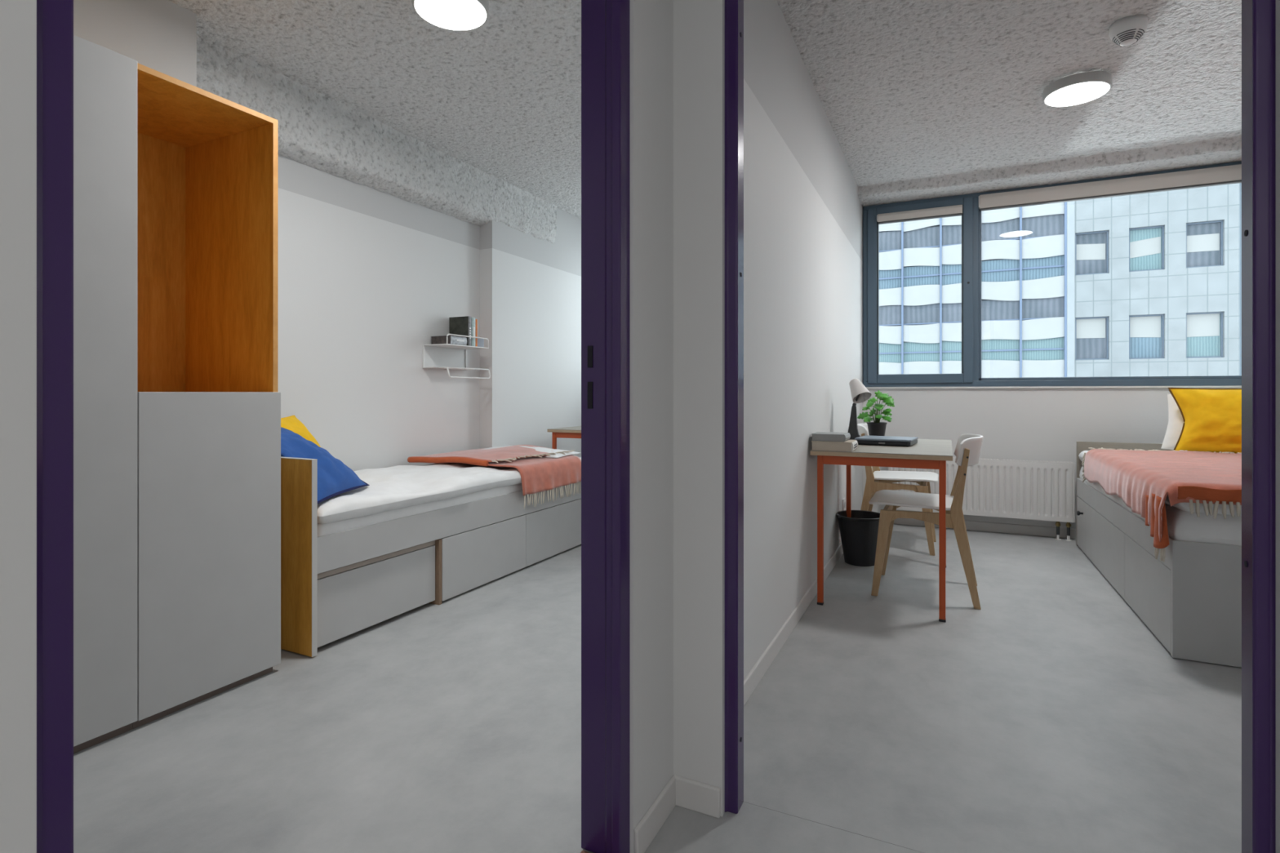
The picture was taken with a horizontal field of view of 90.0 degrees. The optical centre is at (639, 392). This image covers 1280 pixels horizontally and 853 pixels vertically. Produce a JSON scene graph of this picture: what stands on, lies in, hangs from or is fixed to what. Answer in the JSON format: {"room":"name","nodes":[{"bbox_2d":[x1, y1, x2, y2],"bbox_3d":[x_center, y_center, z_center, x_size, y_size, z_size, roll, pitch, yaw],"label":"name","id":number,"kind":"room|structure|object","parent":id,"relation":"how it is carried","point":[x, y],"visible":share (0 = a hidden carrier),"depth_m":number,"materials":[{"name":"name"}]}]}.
{"room":"dormitory hallway","nodes":[
{"label":"dormitory hallway","id":0,"kind":"room"},
{"bbox_2d":[73,0,196,86],"bbox_3d":[-2.343,-0.335,1.954,0.485,2.670,1.595,0,0,26],"label":"wall","id":1,"kind":"structure","parent":0,"point":[161,35],"depth_m":2.40,"materials":[{"name":"paint"}]},
{"bbox_2d":[168,0,581,243],"bbox_3d":[-0.533,-1.364,3.223,2.350,0.372,5.150,0,0,26],"label":"ceiling","id":2,"kind":"structure","parent":0,"point":[478,126],"depth_m":3.15,"materials":[{"name":"white paint"}]},
{"bbox_2d":[412,0,488,31],"bbox_3d":[-0.723,-1.484,2.449,0.282,0.045,0.282,0,0,26],"label":"ceiling lamp","id":3,"kind":"object","parent":2,"relation":"attached to","point":[448,15],"visible":1,"depth_m":2.47,"materials":[{"name":"grey plastic"}]},
{"bbox_2d":[278,155,479,471],"bbox_3d":[-1.678,-0.335,3.667,0.200,2.670,2.070,0,0,26],"label":"wall","id":4,"kind":"structure","parent":0,"point":[367,276],"depth_m":3.71,"materials":[{"name":"paint"}]},
{"bbox_2d":[422,333,490,378],"bbox_3d":[-1.194,-0.232,4.195,0.216,0.277,0.408,0,0,26],"label":"wall shelf","id":5,"kind":"object","parent":4,"relation":"attached to","point":[442,345],"visible":1,"depth_m":4.14,"materials":[{"name":"white metal"}]},
{"bbox_2d":[431,335,466,345],"bbox_3d":[-1.232,-0.334,4.130,0.175,0.056,0.144,0,0,26],"label":"book","id":6,"kind":"object","parent":5,"relation":"on","point":[452,340],"visible":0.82,"depth_m":4.08,"materials":[{"name":"white paper"}]},
{"bbox_2d":[448,315,471,346],"bbox_3d":[-1.187,-0.404,4.234,0.165,0.196,0.030,0,0,26],"label":"book","id":7,"kind":"object","parent":5,"relation":"on","point":[461,326],"visible":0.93,"depth_m":4.21,"materials":[{"name":"grey paper"}]},
{"bbox_2d":[471,317,475,346],"bbox_3d":[-1.171,-0.402,4.265,0.168,0.192,0.035,0,0,26],"label":"book","id":8,"kind":"object","parent":5,"relation":"on","point":[473,319],"visible":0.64,"depth_m":4.22,"materials":[{"name":"grey paper"}]},
{"bbox_2d":[475,319,477,346],"bbox_3d":[-1.155,-0.398,4.291,0.154,0.184,0.018,0,0,26],"label":"book","id":9,"kind":"object","parent":5,"relation":"on","point":[476,320],"visible":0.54,"depth_m":4.25,"materials":[{"name":"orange paper"}]},
{"bbox_2d":[477,337,484,346],"bbox_3d":[-1.132,-0.337,4.335,0.136,0.062,0.074,0,0,26],"label":"book","id":10,"kind":"object","parent":5,"relation":"on","point":[480,341],"visible":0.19,"depth_m":4.30,"materials":[{"name":"grey paper"}]},
{"bbox_2d":[0,0,862,852],"bbox_3d":[0.206,-0.335,1.925,0.105,2.670,6.850,0,0,26],"label":"wall","id":11,"kind":"structure","parent":0,"point":[803,208],"depth_m":1.51,"materials":[{"name":"paint"}]},
{"bbox_2d":[36,0,630,852],"bbox_3d":[-0.286,-0.068,0.944,0.112,2.135,1.045,0,0,26],"label":"door frame","id":12,"kind":"structure","parent":11,"relation":"in","point":[605,24],"depth_m":1.34,"materials":[{"name":"purple metal"}]},
{"bbox_2d":[634,774,719,852],"bbox_3d":[0.089,0.966,1.439,0.121,0.068,0.219,0,0,26],"label":"baseboard","id":13,"kind":"structure","parent":11,"relation":"attached to","point":[687,793],"depth_m":1.51,"materials":[{"name":"white plastic"}]},
{"bbox_2d":[743,542,843,706],"bbox_3d":[0.938,0.966,3.316,0.011,0.068,3.710,0,0,26],"label":"baseboard","id":14,"kind":"structure","parent":11,"relation":"attached to","point":[757,672],"depth_m":2.53,"materials":[{"name":"white plastic"}]},
{"bbox_2d":[842,497,845,511],"bbox_3d":[1.295,0.710,4.059,0.011,0.080,0.080,0,0,26],"label":"power socket","id":15,"kind":"object","parent":11,"relation":"attached to","point":[843,499],"visible":0.81,"depth_m":4.04,"materials":[{"name":"white paint"}]},
{"bbox_2d":[480,207,581,457],"bbox_3d":[-0.773,-0.335,5.426,0.310,2.670,1.885,0,0,26],"label":"wall","id":16,"kind":"structure","parent":0,"point":[531,286],"depth_m":4.91,"materials":[{"name":"paint"}]},
{"bbox_2d":[73,524,1241,852],"bbox_3d":[0.213,1.060,2.061,5.400,0.120,7.100,0,0,26],"label":"floor","id":17,"kind":"structure","parent":0,"point":[1046,717],"depth_m":1.86,"materials":[{"name":"concrete"}]},
{"bbox_2d":[73,35,137,753],"bbox_3d":[-1.836,0.008,1.805,0.548,1.984,0.466,0,0,26],"label":"wardrobe","id":18,"kind":"object","parent":17,"relation":"on","point":[105,79],"visible":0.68,"depth_m":1.82,"materials":[{"name":"grey"}]},
{"bbox_2d":[132,62,280,728],"bbox_3d":[-1.639,0.008,2.218,0.550,1.984,0.456,0,0,26],"label":"tall cabinet","id":19,"kind":"object","parent":17,"relation":"on","point":[209,397],"visible":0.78,"depth_m":2.25,"materials":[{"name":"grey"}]},
{"bbox_2d":[280,457,581,657],"bbox_3d":[-1.149,0.625,3.509,0.802,0.749,2.061,0,0,26],"label":"bed","id":20,"kind":"object","parent":17,"relation":"on","point":[335,586],"visible":0.66,"depth_m":2.77,"materials":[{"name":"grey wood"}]},
{"bbox_2d":[317,483,522,536],"bbox_3d":[-1.141,0.571,3.506,0.774,0.161,2.014,0,0,26],"label":"mattress","id":21,"kind":"object","parent":20,"relation":"on","point":[352,523],"visible":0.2,"depth_m":2.87,"materials":[{"name":"white fabric"}]},
{"bbox_2d":[317,457,581,524],"bbox_3d":[-1.139,0.460,3.504,0.842,0.100,2.005,0,0,26],"label":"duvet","id":22,"kind":"object","parent":21,"relation":"on","point":[397,486],"visible":0.52,"depth_m":3.08,"materials":[{"name":"white fabric"}]},
{"bbox_2d":[280,415,320,447],"bbox_3d":[-1.574,0.276,2.932,0.245,0.334,0.406,0,0,-1],"label":"cushion","id":23,"kind":"object","parent":22,"relation":"on","point":[291,423],"visible":0.09,"depth_m":2.96,"materials":[{"name":"yellow fabric"}]},
{"bbox_2d":[280,426,369,503],"bbox_3d":[-1.441,0.285,2.679,0.418,0.277,0.487,0,0,-1],"label":"cushion","id":24,"kind":"object","parent":22,"relation":"on","point":[335,477],"visible":0.44,"depth_m":2.65,"materials":[{"name":"blue fabric"}]},
{"bbox_2d":[407,444,581,508],"bbox_3d":[-0.872,0.500,3.995,0.832,0.301,0.717,0,0,26],"label":"throw blanket","id":25,"kind":"object","parent":22,"relation":"on","point":[538,473],"visible":0.99,"depth_m":3.82,"materials":[{"name":"pink fabric"}]},
{"bbox_2d":[481,445,579,457],"bbox_3d":[-0.784,0.389,4.259,0.740,0.072,0.290,0,0,26],"label":"pillow","id":26,"kind":"object","parent":22,"relation":"on","point":[539,449],"visible":0.32,"depth_m":4.16,"materials":[{"name":"white fabric"}]},
{"bbox_2d":[546,426,581,448],"bbox_3d":[-0.024,0.635,4.803,1.200,0.729,0.600,0,0,26],"label":"desk","id":27,"kind":"object","parent":17,"relation":"on","point":[568,432],"visible":0.1,"depth_m":4.76,"materials":[{"name":"orange metal"}]},
{"bbox_2d":[744,801,924,852],"bbox_3d":[0.673,1.000,1.365,0.929,0.001,0.002,0,0,26],"label":"trim","id":28,"kind":"structure","parent":17,"relation":"on","point":[744,802],"depth_m":1.47,"materials":[{"name":"grey metal"}]},
{"bbox_2d":[835,510,879,566],"bbox_3d":[1.299,0.858,3.775,0.277,0.284,0.277,0,0,26],"label":"waste bin","id":29,"kind":"object","parent":17,"relation":"on","point":[858,532],"visible":0.87,"depth_m":3.69,"materials":[{"name":"black plastic"}]},
{"bbox_2d":[809,439,952,622],"bbox_3d":[1.298,0.635,3.351,0.604,0.729,1.034,0,0,26],"label":"desk","id":30,"kind":"object","parent":17,"relation":"on","point":[930,454],"visible":0.74,"depth_m":2.96,"materials":[{"name":"orange metal"}]},
{"bbox_2d":[811,440,857,451],"bbox_3d":[0.932,0.249,3.061,0.192,0.043,0.165,0,0,26],"label":"book","id":31,"kind":"object","parent":30,"relation":"on","point":[849,445],"visible":0.93,"depth_m":2.99,"materials":[{"name":"beige paper"}]},
{"bbox_2d":[811,431,850,441],"bbox_3d":[0.920,0.211,3.080,0.158,0.034,0.160,0,0,26],"label":"book","id":32,"kind":"object","parent":31,"relation":"on","point":[818,436],"visible":1,"depth_m":3.02,"materials":[{"name":"grey paper"}]},
{"bbox_2d":[848,378,871,439],"bbox_3d":[1.228,0.095,3.604,0.146,0.352,0.158,0,0,26],"label":"desk lamp","id":33,"kind":"object","parent":30,"relation":"on","point":[860,393],"visible":0.84,"depth_m":3.61,"materials":[{"name":"grey plastic"}]},
{"bbox_2d":[857,390,894,435],"bbox_3d":[1.374,0.127,3.740,0.207,0.288,0.149,0,0,26],"label":"potted plant","id":34,"kind":"object","parent":30,"relation":"on","point":[876,428],"visible":0.95,"depth_m":3.72,"materials":[{"name":"green plant"}]},
{"bbox_2d":[854,435,918,446],"bbox_3d":[1.302,0.254,3.379,0.276,0.035,0.250,0,0,32],"label":"laptop","id":35,"kind":"object","parent":30,"relation":"on","point":[866,440],"visible":0.91,"depth_m":3.29,"materials":[{"name":"black plastic"}]},
{"bbox_2d":[857,423,938,555],"bbox_3d":[1.685,0.605,4.222,0.512,0.790,0.458,0,0,26],"label":"wooden chair","id":36,"kind":"object","parent":17,"relation":"on","point":[877,480],"visible":0.7,"depth_m":4.09,"materials":[{"name":"white paint"}]},
{"bbox_2d":[868,434,982,609],"bbox_3d":[1.450,0.605,3.245,0.512,0.790,0.458,0,0,26],"label":"wooden chair","id":37,"kind":"object","parent":17,"relation":"on","point":[968,447],"visible":0.96,"depth_m":3.10,"materials":[{"name":"brown wood"}]},
{"bbox_2d":[1076,441,1241,667],"bbox_3d":[2.841,0.659,3.107,0.967,0.682,1.989,0,0,26],"label":"bed","id":38,"kind":"object","parent":17,"relation":"on","point":[1190,601],"visible":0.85,"depth_m":2.44,"materials":[{"name":"grey wood"}]},
{"bbox_2d":[1079,466,1241,545],"bbox_3d":[2.844,0.535,3.091,0.916,0.207,1.948,0,0,26],"label":"mattress","id":39,"kind":"object","parent":38,"relation":"on","point":[1184,526],"visible":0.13,"depth_m":2.39,"materials":[{"name":"white fabric"}]},
{"bbox_2d":[1078,450,1241,515],"bbox_3d":[2.845,0.401,3.088,0.930,0.108,1.954,0,0,26],"label":"duvet","id":40,"kind":"object","parent":39,"relation":"on","point":[1184,506],"visible":0.04,"depth_m":2.39,"materials":[{"name":"white fabric"}]},
{"bbox_2d":[1081,447,1241,561],"bbox_3d":[2.746,0.481,2.944,0.978,0.309,1.681,0,0,26],"label":"throw blanket","id":41,"kind":"object","parent":40,"relation":"on","point":[1144,479],"visible":0.83,"depth_m":2.73,"materials":[{"name":"pink fabric"}]},
{"bbox_2d":[1160,393,1183,449],"bbox_3d":[3.400,0.181,3.764,0.558,0.358,0.165,0,0,26],"label":"pillow","id":42,"kind":"object","parent":40,"relation":"on","point":[1175,421],"visible":0.17,"depth_m":3.83,"materials":[{"name":"white fabric"}]},
{"bbox_2d":[1168,387,1241,453],"bbox_3d":[3.329,0.159,3.611,0.533,0.383,0.203,0,0,26],"label":"cushion","id":43,"kind":"object","parent":40,"relation":"on","point":[1211,417],"visible":0.59,"depth_m":3.61,"materials":[{"name":"yellow fabric"}]},
{"bbox_2d":[673,0,1279,852],"bbox_3d":[1.270,-0.335,1.032,2.603,2.670,0.070,0,0,26],"label":"wall","id":44,"kind":"structure","parent":0,"point":[699,25],"depth_m":1.53,"materials":[{"name":"paint"}]},
{"bbox_2d":[724,0,1275,852],"bbox_3d":[0.658,-0.068,1.337,1.010,2.135,0.060,0,0,26],"label":"door frame","id":45,"kind":"structure","parent":44,"relation":"in","point":[1258,16],"depth_m":1.14,"materials":[{"name":"purple metal"}]},
{"bbox_2d":[777,0,1241,206],"bbox_3d":[1.965,-1.486,2.800,2.360,0.084,3.750,0,0,26],"label":"ceiling","id":46,"kind":"structure","parent":0,"point":[920,99],"depth_m":3.19,"materials":[{"name":"white paint"}]},
{"bbox_2d":[1042,71,1112,107],"bbox_3d":[2.141,-1.484,3.138,0.282,0.045,0.282,0,0,26],"label":"ceiling lamp","id":47,"kind":"object","parent":46,"relation":"attached to","point":[1080,88],"visible":1,"depth_m":3.09,"materials":[{"name":"grey plastic"}]},
{"bbox_2d":[1044,81,1110,106],"bbox_3d":[2.141,-1.467,3.138,0.265,0.010,0.265,0,0,26],"label":"diffuser","id":48,"kind":"object","parent":47,"relation":"attached to","point":[1062,93],"depth_m":3.12,"materials":[{"name":"white plastic"}]},
{"bbox_2d":[1109,13,1147,46],"bbox_3d":[2.010,-1.479,2.635,0.128,0.086,0.128,0,0,26],"label":"smoke detector","id":49,"kind":"object","parent":46,"relation":"attached to","point":[1126,31],"visible":1,"depth_m":2.60,"materials":[{"name":"white paint"}]},
{"bbox_2d":[862,161,1241,528],"bbox_3d":[1.659,-0.335,5.166,4.920,2.670,0.250,0,0,26],"label":"wall","id":50,"kind":"structure","parent":0,"point":[1047,424],"depth_m":4.51,"materials":[{"name":"paint"}]},
{"bbox_2d":[888,457,1075,541],"bbox_3d":[2.405,0.735,4.581,1.172,0.530,0.089,0,0,26],"label":"radiator","id":51,"kind":"object","parent":50,"relation":"attached to","point":[1022,489],"visible":0.68,"depth_m":4.44,"materials":[{"name":"white metal"}]},
{"bbox_2d":[952,457,1075,464],"bbox_3d":[2.405,0.476,4.581,1.172,0.012,0.089,0,0,26],"label":"grille","id":52,"kind":"object","parent":51,"relation":"attached to","point":[981,460],"depth_m":4.45,"materials":[{"name":"white metal"}]},
{"bbox_2d":[893,518,1076,538],"bbox_3d":[2.781,0.966,4.482,2.304,0.068,0.011,0,0,26],"label":"baseboard","id":53,"kind":"structure","parent":50,"relation":"attached to","point":[1028,530],"depth_m":4.55,"materials":[{"name":"white plastic"}]},
{"bbox_2d":[862,161,1241,388],"bbox_3d":[2.786,-0.742,4.499,2.311,1.417,0.103,0,0,26],"label":"window","id":54,"kind":"structure","parent":50,"relation":"in","point":[970,377],"depth_m":4.65,"materials":[{"name":"grey metal"}]},
{"bbox_2d":[876,204,962,224],"bbox_3d":[2.082,-1.331,4.784,0.586,0.070,0.060,0,0,26],"label":"roller blind","id":55,"kind":"object","parent":54,"relation":"attached to","point":[950,211],"visible":1,"depth_m":4.76,"materials":[{"name":"grey fabric"}]},
{"bbox_2d":[978,164,1241,211],"bbox_3d":[3.109,-1.371,4.311,1.466,0.107,0.060,0,0,26],"label":"roller blind","id":56,"kind":"object","parent":54,"relation":"attached to","point":[1226,175],"visible":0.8,"depth_m":4.26,"materials":[{"name":"grey fabric"}]},
{"label":"outside","id":57,"kind":"structure","parent":0,"visible":0},
{"bbox_3d":[16.357,11.100,34.078,120.000,0.200,64.400,0,0,26],"label":"ground","id":58,"kind":"structure","parent":57,"visible":0},
{"bbox_2d":[879,201,1066,377],"bbox_3d":[10.795,0.657,28.079,12.762,20.685,4.030,0,0,26],"label":"office building","id":59,"kind":"structure","parent":58,"relation":"on","point":[1024,249],"depth_m":24.72,"materials":[{"name":"stone"}]},
{"bbox_2d":[1066,182,1239,377],"bbox_3d":[21.163,1.022,23.102,10.235,19.955,4.030,0,0,26],"label":"office building","id":60,"kind":"structure","parent":58,"relation":"on","point":[1153,278],"depth_m":22.48,"materials":[{"name":"tile"}]},
{"bbox_2d":[1076,243,1105,260],"bbox_3d":[16.450,-5.147,23.364,0.890,0.634,0.014,0,0,26],"label":"blind","id":61,"kind":"object","parent":60,"relation":"hanging from","point":[1085,251],"depth_m":23.36,"materials":[{"name":"grey fabric"}]},
{"bbox_2d":[1076,318,1105,338],"bbox_3d":[16.450,-2.349,23.364,0.890,0.713,0.014,0,0,26],"label":"blind","id":62,"kind":"object","parent":60,"relation":"hanging from","point":[1086,328],"depth_m":23.36,"materials":[{"name":"white fabric"}]},
{"bbox_2d":[1129,236,1160,258],"bbox_3d":[17.888,-5.147,22.674,0.890,0.688,0.014,0,0,26],"label":"blind","id":63,"kind":"object","parent":60,"relation":"hanging from","point":[1140,247],"depth_m":22.67,"materials":[{"name":"grey fabric"}]},
{"bbox_2d":[1129,315,1160,337],"bbox_3d":[17.888,-2.329,22.674,0.890,0.752,0.014,0,0,26],"label":"blind","id":64,"kind":"object","parent":60,"relation":"hanging from","point":[1140,326],"depth_m":22.66,"materials":[{"name":"white fabric"}]},
{"bbox_2d":[1186,233,1219,252],"bbox_3d":[19.326,-5.147,21.984,0.890,0.583,0.014,0,0,26],"label":"blind","id":65,"kind":"object","parent":60,"relation":"hanging from","point":[1196,242],"depth_m":21.98,"materials":[{"name":"grey fabric"}]},
{"bbox_2d":[1186,313,1219,337],"bbox_3d":[19.326,-2.319,21.984,0.890,0.771,0.014,0,0,26],"label":"blind","id":66,"kind":"object","parent":60,"relation":"hanging from","point":[1198,325],"depth_m":21.97,"materials":[{"name":"white fabric"}]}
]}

